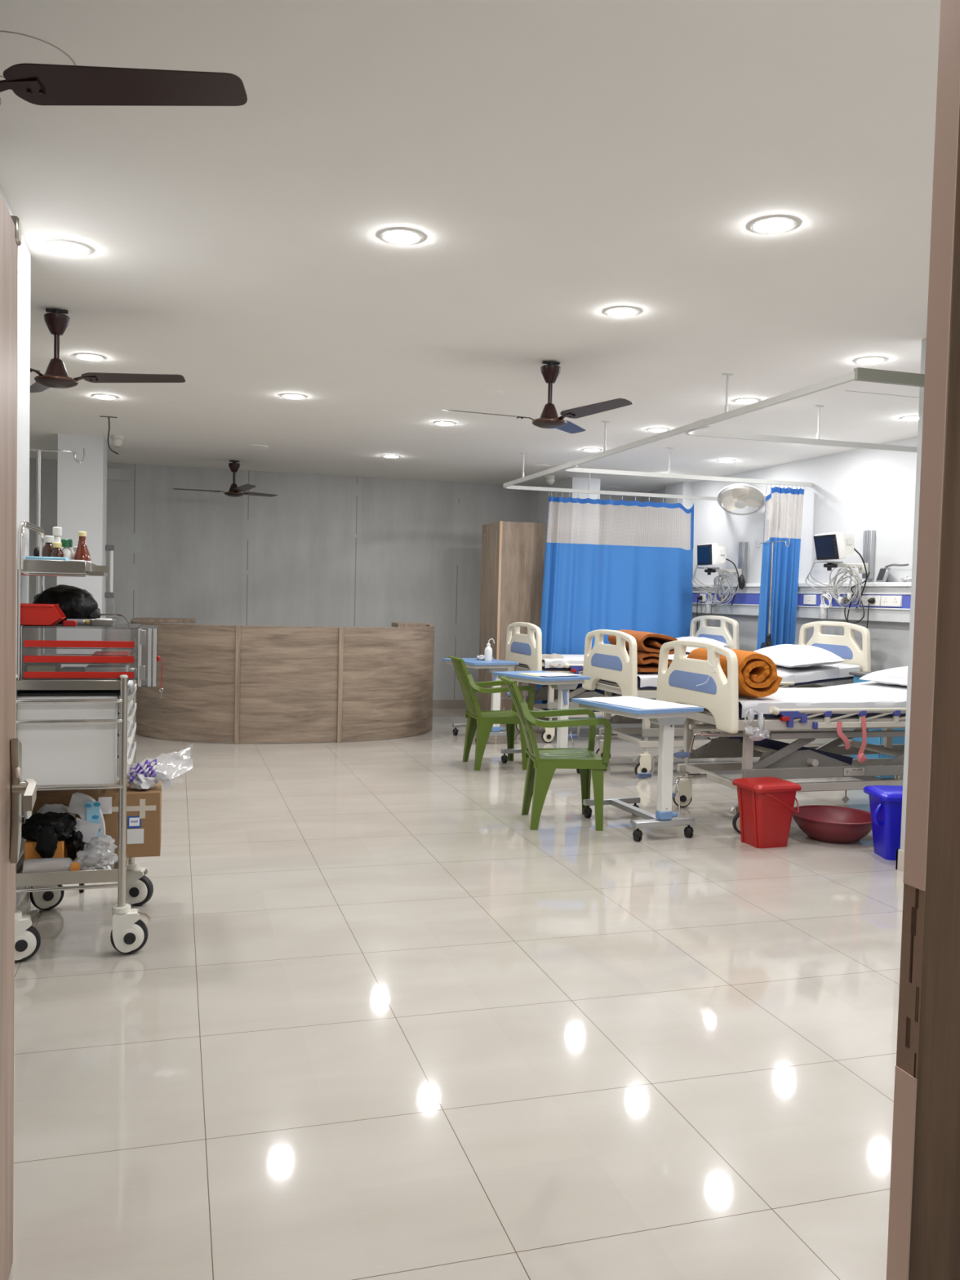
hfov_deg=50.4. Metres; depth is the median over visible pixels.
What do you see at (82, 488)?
pillar
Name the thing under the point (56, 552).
medicine bottle
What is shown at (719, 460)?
recessed light
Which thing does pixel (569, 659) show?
sheet
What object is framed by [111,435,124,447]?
dome camera
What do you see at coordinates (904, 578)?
plastic wrapper
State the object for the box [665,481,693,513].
wall
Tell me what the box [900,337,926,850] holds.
wall partition
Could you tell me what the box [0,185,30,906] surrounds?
wall
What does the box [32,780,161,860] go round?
cardboard box
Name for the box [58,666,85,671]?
packet
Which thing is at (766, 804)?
bin
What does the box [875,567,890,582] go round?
tablet
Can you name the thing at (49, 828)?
bag
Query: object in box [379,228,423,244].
recessed light
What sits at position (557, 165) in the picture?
ceiling
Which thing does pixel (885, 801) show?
bin
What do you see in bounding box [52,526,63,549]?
medicine bottle
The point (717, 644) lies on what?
tube
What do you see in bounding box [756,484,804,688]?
curtain
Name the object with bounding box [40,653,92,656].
packet
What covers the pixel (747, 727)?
plastic bag
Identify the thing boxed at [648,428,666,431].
diffuser
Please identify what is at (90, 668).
packet
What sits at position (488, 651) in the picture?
squeeze bottle
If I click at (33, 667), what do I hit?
packet
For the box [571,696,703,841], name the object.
table
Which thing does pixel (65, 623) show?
box
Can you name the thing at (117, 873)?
tray
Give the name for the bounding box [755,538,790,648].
stand
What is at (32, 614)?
storage bin
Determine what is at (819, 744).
baseboard
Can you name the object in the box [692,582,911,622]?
panel
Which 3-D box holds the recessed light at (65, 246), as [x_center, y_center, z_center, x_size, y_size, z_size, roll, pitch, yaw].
[-1.618,-1.542,4.027,0.164,0.013,0.164,1,3,-17]
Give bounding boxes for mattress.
[738,680,906,717]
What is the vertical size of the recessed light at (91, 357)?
0.013 m
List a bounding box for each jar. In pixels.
[705,604,711,613]
[819,607,827,618]
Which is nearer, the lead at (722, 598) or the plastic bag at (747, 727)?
the plastic bag at (747, 727)
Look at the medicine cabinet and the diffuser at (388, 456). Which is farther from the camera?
the diffuser at (388, 456)
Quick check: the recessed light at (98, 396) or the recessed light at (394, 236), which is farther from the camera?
the recessed light at (98, 396)
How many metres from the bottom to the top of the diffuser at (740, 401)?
0.011 m
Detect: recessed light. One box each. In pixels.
[47,240,92,254]
[74,353,104,360]
[92,394,116,399]
[281,393,305,399]
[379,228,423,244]
[382,454,399,457]
[434,421,454,425]
[582,448,600,451]
[604,306,639,316]
[647,427,668,431]
[718,459,735,462]
[733,398,759,404]
[749,215,797,233]
[854,356,886,364]
[900,415,918,420]
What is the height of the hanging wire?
0.226 m
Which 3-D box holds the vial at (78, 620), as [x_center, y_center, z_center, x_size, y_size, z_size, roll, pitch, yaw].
[-1.534,-0.069,3.851,0.046,0.021,0.022,0,3,-29]
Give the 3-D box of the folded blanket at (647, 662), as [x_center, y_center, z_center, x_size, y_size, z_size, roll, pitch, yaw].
[1.279,0.159,8.086,0.342,0.163,0.637,1,3,-17]
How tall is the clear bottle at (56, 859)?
0.072 m
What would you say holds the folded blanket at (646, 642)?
on the folded blanket at (647, 662)
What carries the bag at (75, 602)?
on the medicine cabinet
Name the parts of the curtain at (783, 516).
blue panel, net panel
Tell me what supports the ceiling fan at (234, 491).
hanging from the ceiling
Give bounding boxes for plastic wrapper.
[900,576,911,582]
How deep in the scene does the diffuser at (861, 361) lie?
5.53 m
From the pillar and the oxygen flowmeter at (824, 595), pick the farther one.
the pillar
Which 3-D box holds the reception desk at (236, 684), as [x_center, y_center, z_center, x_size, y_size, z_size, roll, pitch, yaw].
[-1.820,0.355,9.798,2.946,1.050,1.593,1,3,-17]
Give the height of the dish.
0.026 m
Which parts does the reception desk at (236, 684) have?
panel, joint post, panel, joint post, panel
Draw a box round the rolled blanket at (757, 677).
[686,648,782,697]
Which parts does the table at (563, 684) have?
under frame, post, lever, release rod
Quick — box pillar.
[56,433,106,667]
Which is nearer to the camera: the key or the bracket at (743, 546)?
the key
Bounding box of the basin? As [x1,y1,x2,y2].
[792,804,871,843]
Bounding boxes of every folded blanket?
[607,629,677,654]
[626,648,672,672]
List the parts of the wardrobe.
door, door, door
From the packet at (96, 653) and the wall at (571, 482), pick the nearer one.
the packet at (96, 653)
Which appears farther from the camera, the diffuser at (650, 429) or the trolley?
the diffuser at (650, 429)
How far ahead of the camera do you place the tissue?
9.46 m
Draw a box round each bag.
[21,811,84,862]
[32,584,101,623]
[69,835,118,871]
[126,751,190,790]
[744,708,769,741]
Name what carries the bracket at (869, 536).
attached to the wall at (855, 491)
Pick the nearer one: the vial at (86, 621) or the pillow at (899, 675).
the vial at (86, 621)
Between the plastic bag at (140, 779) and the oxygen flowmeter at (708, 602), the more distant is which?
the oxygen flowmeter at (708, 602)
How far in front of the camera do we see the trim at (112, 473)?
10.98 m
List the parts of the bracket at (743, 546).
arm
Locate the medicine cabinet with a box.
[22,623,159,686]
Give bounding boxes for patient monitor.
[697,543,738,605]
[813,532,866,608]
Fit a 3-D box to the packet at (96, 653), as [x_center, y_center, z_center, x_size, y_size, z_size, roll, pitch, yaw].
[-1.383,0.063,3.834,0.125,0.032,0.170,1,3,-17]
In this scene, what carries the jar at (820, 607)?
on the oxygen flowmeter at (824, 595)
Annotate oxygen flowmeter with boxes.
[705,591,717,613]
[819,591,834,618]
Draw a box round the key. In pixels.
[159,657,163,697]
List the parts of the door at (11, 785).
handle plate, lever handle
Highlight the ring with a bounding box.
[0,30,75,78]
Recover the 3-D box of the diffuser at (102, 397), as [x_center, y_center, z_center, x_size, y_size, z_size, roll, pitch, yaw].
[-2.633,-1.702,7.163,0.138,0.011,0.138,1,3,-17]
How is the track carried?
hanging from the ceiling
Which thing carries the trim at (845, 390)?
attached to the ceiling
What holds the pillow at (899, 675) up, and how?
on the mattress
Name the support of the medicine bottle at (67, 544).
in the trolley
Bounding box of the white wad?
[36,804,75,820]
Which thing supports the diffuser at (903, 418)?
attached to the recessed light at (912, 417)
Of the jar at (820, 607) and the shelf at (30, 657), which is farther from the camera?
the jar at (820, 607)
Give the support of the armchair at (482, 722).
on the floor
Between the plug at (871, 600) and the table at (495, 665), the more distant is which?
the table at (495, 665)
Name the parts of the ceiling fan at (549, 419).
blade, motor, rod, blade, blade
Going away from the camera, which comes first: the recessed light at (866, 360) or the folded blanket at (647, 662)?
the recessed light at (866, 360)
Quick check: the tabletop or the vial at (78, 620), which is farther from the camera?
the tabletop
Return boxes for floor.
[8,707,903,1279]
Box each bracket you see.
[697,542,747,581]
[813,529,875,578]
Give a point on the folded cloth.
(553, 655)
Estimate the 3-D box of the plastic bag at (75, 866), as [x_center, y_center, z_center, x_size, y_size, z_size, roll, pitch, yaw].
[-1.431,0.798,3.796,0.165,0.136,0.144,1,3,-17]
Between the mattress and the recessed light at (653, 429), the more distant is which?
the recessed light at (653, 429)
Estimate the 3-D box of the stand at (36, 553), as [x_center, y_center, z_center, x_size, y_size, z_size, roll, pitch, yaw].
[-2.006,0.117,4.586,0.539,1.965,0.590,1,3,-17]
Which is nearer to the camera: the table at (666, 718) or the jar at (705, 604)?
the table at (666, 718)
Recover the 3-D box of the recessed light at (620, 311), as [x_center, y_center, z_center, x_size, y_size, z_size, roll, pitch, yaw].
[0.658,-1.518,4.735,0.164,0.013,0.164,1,3,-17]
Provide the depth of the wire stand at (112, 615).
4.04 m
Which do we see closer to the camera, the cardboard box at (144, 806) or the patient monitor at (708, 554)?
the cardboard box at (144, 806)
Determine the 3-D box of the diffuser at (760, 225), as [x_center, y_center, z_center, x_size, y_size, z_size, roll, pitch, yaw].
[1.036,-1.458,3.603,0.138,0.011,0.138,1,3,-17]
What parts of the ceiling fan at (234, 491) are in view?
blade, rod, motor, blade, blade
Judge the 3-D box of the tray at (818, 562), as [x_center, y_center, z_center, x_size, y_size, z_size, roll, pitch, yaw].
[2.873,-0.642,8.417,0.180,0.014,0.140,1,3,-17]
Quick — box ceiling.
[0,0,940,493]
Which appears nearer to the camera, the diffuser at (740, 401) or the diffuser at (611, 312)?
the diffuser at (611, 312)
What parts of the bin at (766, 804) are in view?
lid, handle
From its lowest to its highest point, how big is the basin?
0.142 m
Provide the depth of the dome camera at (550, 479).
11.14 m
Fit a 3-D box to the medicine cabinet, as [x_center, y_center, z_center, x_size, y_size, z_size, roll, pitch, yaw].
[-1.456,0.051,3.873,0.467,0.215,0.414,1,3,-17]
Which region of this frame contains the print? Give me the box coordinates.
[129,758,156,782]
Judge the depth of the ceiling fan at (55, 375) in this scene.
4.94 m
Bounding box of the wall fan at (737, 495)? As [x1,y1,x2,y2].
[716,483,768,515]
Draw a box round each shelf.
[16,559,96,575]
[25,638,137,648]
[25,652,137,664]
[25,666,136,679]
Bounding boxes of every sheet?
[525,672,579,676]
[542,652,689,667]
[637,662,860,687]
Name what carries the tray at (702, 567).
on the bracket at (743, 546)
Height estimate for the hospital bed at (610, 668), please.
1.205 m
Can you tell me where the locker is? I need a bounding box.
[848,671,905,780]
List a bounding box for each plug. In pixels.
[696,595,702,631]
[866,597,875,628]
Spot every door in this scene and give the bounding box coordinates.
[0,192,36,1279]
[886,0,959,1279]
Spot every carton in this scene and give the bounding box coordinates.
[24,840,66,873]
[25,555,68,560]
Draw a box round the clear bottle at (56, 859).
[22,857,74,873]
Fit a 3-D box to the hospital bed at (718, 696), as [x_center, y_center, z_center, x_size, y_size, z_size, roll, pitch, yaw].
[2.187,0.517,6.505,2.271,1.205,0.975,1,3,-17]
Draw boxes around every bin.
[21,603,66,626]
[732,777,801,848]
[862,785,902,860]
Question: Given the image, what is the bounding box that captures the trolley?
[14,520,153,961]
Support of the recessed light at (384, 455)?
in the ceiling
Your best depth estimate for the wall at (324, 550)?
11.59 m
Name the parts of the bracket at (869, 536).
arm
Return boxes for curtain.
[535,492,694,711]
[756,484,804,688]
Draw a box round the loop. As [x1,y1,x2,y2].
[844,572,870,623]
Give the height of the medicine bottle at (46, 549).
0.137 m
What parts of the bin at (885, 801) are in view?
handle, lid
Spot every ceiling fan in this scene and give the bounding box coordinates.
[0,62,247,106]
[30,308,185,392]
[173,460,277,497]
[444,360,632,433]
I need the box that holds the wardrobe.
[478,520,553,720]
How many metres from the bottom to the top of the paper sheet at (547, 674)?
0.002 m
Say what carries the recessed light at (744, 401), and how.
in the ceiling
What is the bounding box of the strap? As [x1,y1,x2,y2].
[836,715,866,763]
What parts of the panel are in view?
socket plate, socket plate, socket plate, socket plate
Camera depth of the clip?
10.19 m
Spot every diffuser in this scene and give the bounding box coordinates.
[51,242,88,254]
[94,395,115,399]
[382,231,419,244]
[384,455,398,457]
[435,422,453,425]
[584,448,599,451]
[607,308,636,316]
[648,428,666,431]
[720,460,733,462]
[736,399,756,404]
[753,218,793,233]
[857,358,883,364]
[902,417,918,420]
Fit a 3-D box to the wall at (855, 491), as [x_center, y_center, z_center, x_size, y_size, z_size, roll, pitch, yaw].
[3.112,-0.319,9.299,0.150,2.680,7.400,1,3,-17]
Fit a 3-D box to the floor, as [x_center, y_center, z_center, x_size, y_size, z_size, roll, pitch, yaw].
[-0.138,1.193,4.905,9.600,0.120,14.700,1,3,-17]
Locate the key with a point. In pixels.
(161, 692)
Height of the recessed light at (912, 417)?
0.013 m
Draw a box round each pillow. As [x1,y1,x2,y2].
[676,636,727,653]
[754,644,845,667]
[858,666,907,685]
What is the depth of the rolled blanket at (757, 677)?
5.95 m
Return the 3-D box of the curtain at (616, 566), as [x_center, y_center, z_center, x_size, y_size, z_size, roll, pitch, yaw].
[1.442,-0.360,10.613,1.760,2.267,0.088,1,3,-17]
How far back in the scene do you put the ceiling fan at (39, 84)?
2.07 m
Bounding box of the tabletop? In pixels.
[577,696,699,709]
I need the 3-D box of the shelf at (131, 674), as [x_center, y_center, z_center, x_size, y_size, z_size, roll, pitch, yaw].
[-1.497,0.124,3.861,0.364,0.023,0.360,1,3,-17]
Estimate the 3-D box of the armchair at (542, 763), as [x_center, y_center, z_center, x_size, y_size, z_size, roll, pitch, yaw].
[0.424,0.660,6.117,0.628,0.867,0.561,1,2,-5]
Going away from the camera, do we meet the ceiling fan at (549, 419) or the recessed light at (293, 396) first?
the ceiling fan at (549, 419)
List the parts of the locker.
drawer, door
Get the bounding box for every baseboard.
[16,886,31,915]
[432,699,478,708]
[763,736,849,756]
[895,848,904,871]
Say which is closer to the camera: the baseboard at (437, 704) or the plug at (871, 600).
the plug at (871, 600)
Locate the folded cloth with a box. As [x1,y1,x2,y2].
[542,653,564,667]
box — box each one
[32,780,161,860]
[62,620,76,626]
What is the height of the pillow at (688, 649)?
0.148 m
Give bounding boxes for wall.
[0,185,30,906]
[28,457,641,699]
[536,477,599,719]
[640,436,917,745]
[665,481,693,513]
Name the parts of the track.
hanger rod, hanger rod, hanger rod, hanger rod, branch rail, hanger rod, branch rail, hanger rod, arm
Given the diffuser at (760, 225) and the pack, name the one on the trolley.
the pack
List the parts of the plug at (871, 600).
cord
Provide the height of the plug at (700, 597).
0.409 m
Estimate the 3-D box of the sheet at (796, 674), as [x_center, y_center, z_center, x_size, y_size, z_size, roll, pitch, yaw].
[1.991,0.259,8.283,1.917,0.176,0.872,1,3,-17]
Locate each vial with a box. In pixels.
[66,618,79,623]
[75,618,88,624]
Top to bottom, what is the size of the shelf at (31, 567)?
0.045 m
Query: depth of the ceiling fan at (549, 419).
5.73 m
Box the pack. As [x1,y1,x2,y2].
[67,792,105,865]
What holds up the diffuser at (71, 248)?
attached to the recessed light at (65, 246)
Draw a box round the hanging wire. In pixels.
[99,415,118,454]
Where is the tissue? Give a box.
[475,654,493,659]
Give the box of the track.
[502,367,924,500]
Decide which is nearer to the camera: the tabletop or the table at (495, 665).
the tabletop
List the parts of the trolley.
post, loop handle, shelf rail, tray rail, guard rail, lid, post, drawer, drawer, drawer, drawer, drawer pull, drawer pull, post, drawer pull, drawer pull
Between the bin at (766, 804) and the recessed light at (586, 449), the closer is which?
the bin at (766, 804)
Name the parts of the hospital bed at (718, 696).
lift leg, blue panel, footboard, lift leg, rail, frame, mattress, mattress frame, rail, rail, maker plate, plate, lift leg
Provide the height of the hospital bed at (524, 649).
1.205 m
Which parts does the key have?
cord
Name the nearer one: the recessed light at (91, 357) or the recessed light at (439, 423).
the recessed light at (91, 357)
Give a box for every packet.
[26,663,61,671]
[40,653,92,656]
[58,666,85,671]
[84,664,128,671]
[92,651,129,656]
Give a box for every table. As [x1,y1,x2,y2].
[442,657,519,742]
[492,670,590,773]
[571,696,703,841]
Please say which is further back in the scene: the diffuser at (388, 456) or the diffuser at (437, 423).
the diffuser at (388, 456)
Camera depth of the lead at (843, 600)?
8.52 m
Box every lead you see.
[691,564,738,605]
[804,555,862,609]
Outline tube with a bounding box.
[696,644,718,685]
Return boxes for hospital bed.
[489,615,739,742]
[568,621,871,778]
[636,640,906,833]
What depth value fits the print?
4.05 m
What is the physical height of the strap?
0.285 m
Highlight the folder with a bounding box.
[519,672,546,676]
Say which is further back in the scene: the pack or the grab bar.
the grab bar
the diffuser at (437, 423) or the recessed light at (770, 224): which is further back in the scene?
the diffuser at (437, 423)
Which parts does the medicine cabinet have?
panel, panel, panel, panel, door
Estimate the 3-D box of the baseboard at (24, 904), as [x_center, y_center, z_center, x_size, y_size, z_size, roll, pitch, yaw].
[-2.029,1.091,3.642,0.650,0.100,1.092,1,3,-17]
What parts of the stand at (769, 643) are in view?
cable coil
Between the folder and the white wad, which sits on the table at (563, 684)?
the folder
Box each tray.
[16,848,127,887]
[17,667,119,689]
[697,566,719,568]
[813,560,843,563]
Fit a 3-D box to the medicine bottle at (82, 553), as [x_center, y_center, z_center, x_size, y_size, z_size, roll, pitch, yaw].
[-1.535,-0.340,3.941,0.065,0.156,0.065,1,3,-17]
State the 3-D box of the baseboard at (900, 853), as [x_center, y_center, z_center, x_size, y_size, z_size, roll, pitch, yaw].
[3.579,1.214,3.895,2.017,0.105,3.382,1,3,-17]
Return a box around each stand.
[29,448,85,892]
[100,613,129,623]
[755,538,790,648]
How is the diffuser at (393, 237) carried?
attached to the recessed light at (394, 236)
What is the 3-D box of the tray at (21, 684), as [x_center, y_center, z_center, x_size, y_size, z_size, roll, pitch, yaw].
[-1.565,0.147,3.944,0.357,0.034,0.611,1,3,-17]
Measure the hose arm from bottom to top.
0.031 m
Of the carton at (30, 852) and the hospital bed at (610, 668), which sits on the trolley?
the carton at (30, 852)
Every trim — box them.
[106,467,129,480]
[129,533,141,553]
[844,390,916,397]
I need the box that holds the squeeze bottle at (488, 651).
[484,638,494,661]
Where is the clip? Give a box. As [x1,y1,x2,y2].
[737,574,745,589]
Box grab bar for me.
[104,545,115,618]
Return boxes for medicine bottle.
[41,535,54,556]
[50,542,64,557]
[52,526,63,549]
[61,538,74,559]
[73,531,91,571]
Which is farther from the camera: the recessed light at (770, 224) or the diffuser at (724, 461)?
the diffuser at (724, 461)
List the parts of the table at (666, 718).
under frame, post, foot lever, release rod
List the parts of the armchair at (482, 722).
backrest, leg, leg, armrest, seat, armrest, leg, leg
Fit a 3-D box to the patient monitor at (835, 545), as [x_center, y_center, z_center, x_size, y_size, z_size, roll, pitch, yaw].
[2.970,-0.566,8.356,0.385,0.609,0.300,1,3,-17]
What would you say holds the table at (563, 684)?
on the floor
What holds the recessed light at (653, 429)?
in the ceiling
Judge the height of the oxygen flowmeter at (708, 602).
0.240 m
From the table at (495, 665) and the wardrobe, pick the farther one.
the wardrobe
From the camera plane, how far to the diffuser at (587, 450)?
9.11 m
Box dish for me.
[89,617,116,626]
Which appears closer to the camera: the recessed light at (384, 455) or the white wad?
the white wad
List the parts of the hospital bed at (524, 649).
blue panel, footboard, lift leg, mattress frame, mattress, lift leg, rail, rail, frame, blue panel, headboard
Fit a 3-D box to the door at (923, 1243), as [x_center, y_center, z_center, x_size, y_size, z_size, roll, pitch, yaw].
[0.723,0.254,1.251,0.454,2.088,0.036,1,3,-17]
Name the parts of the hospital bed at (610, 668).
blue panel, lift leg, footboard, lift leg, mattress frame, frame, mattress, rail, blue panel, headboard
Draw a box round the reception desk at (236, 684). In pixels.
[129,617,435,743]
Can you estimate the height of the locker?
0.825 m
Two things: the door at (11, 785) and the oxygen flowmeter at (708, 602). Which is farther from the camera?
the oxygen flowmeter at (708, 602)
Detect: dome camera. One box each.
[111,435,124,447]
[544,475,555,484]
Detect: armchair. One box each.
[448,656,534,770]
[499,675,612,831]
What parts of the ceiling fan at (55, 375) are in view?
blade, motor, rod, blade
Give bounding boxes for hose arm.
[884,563,908,567]
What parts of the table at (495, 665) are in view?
under frame, lever, post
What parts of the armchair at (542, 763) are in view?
backrest, leg, leg, armrest, seat, armrest, leg, leg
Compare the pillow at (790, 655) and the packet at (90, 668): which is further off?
the pillow at (790, 655)

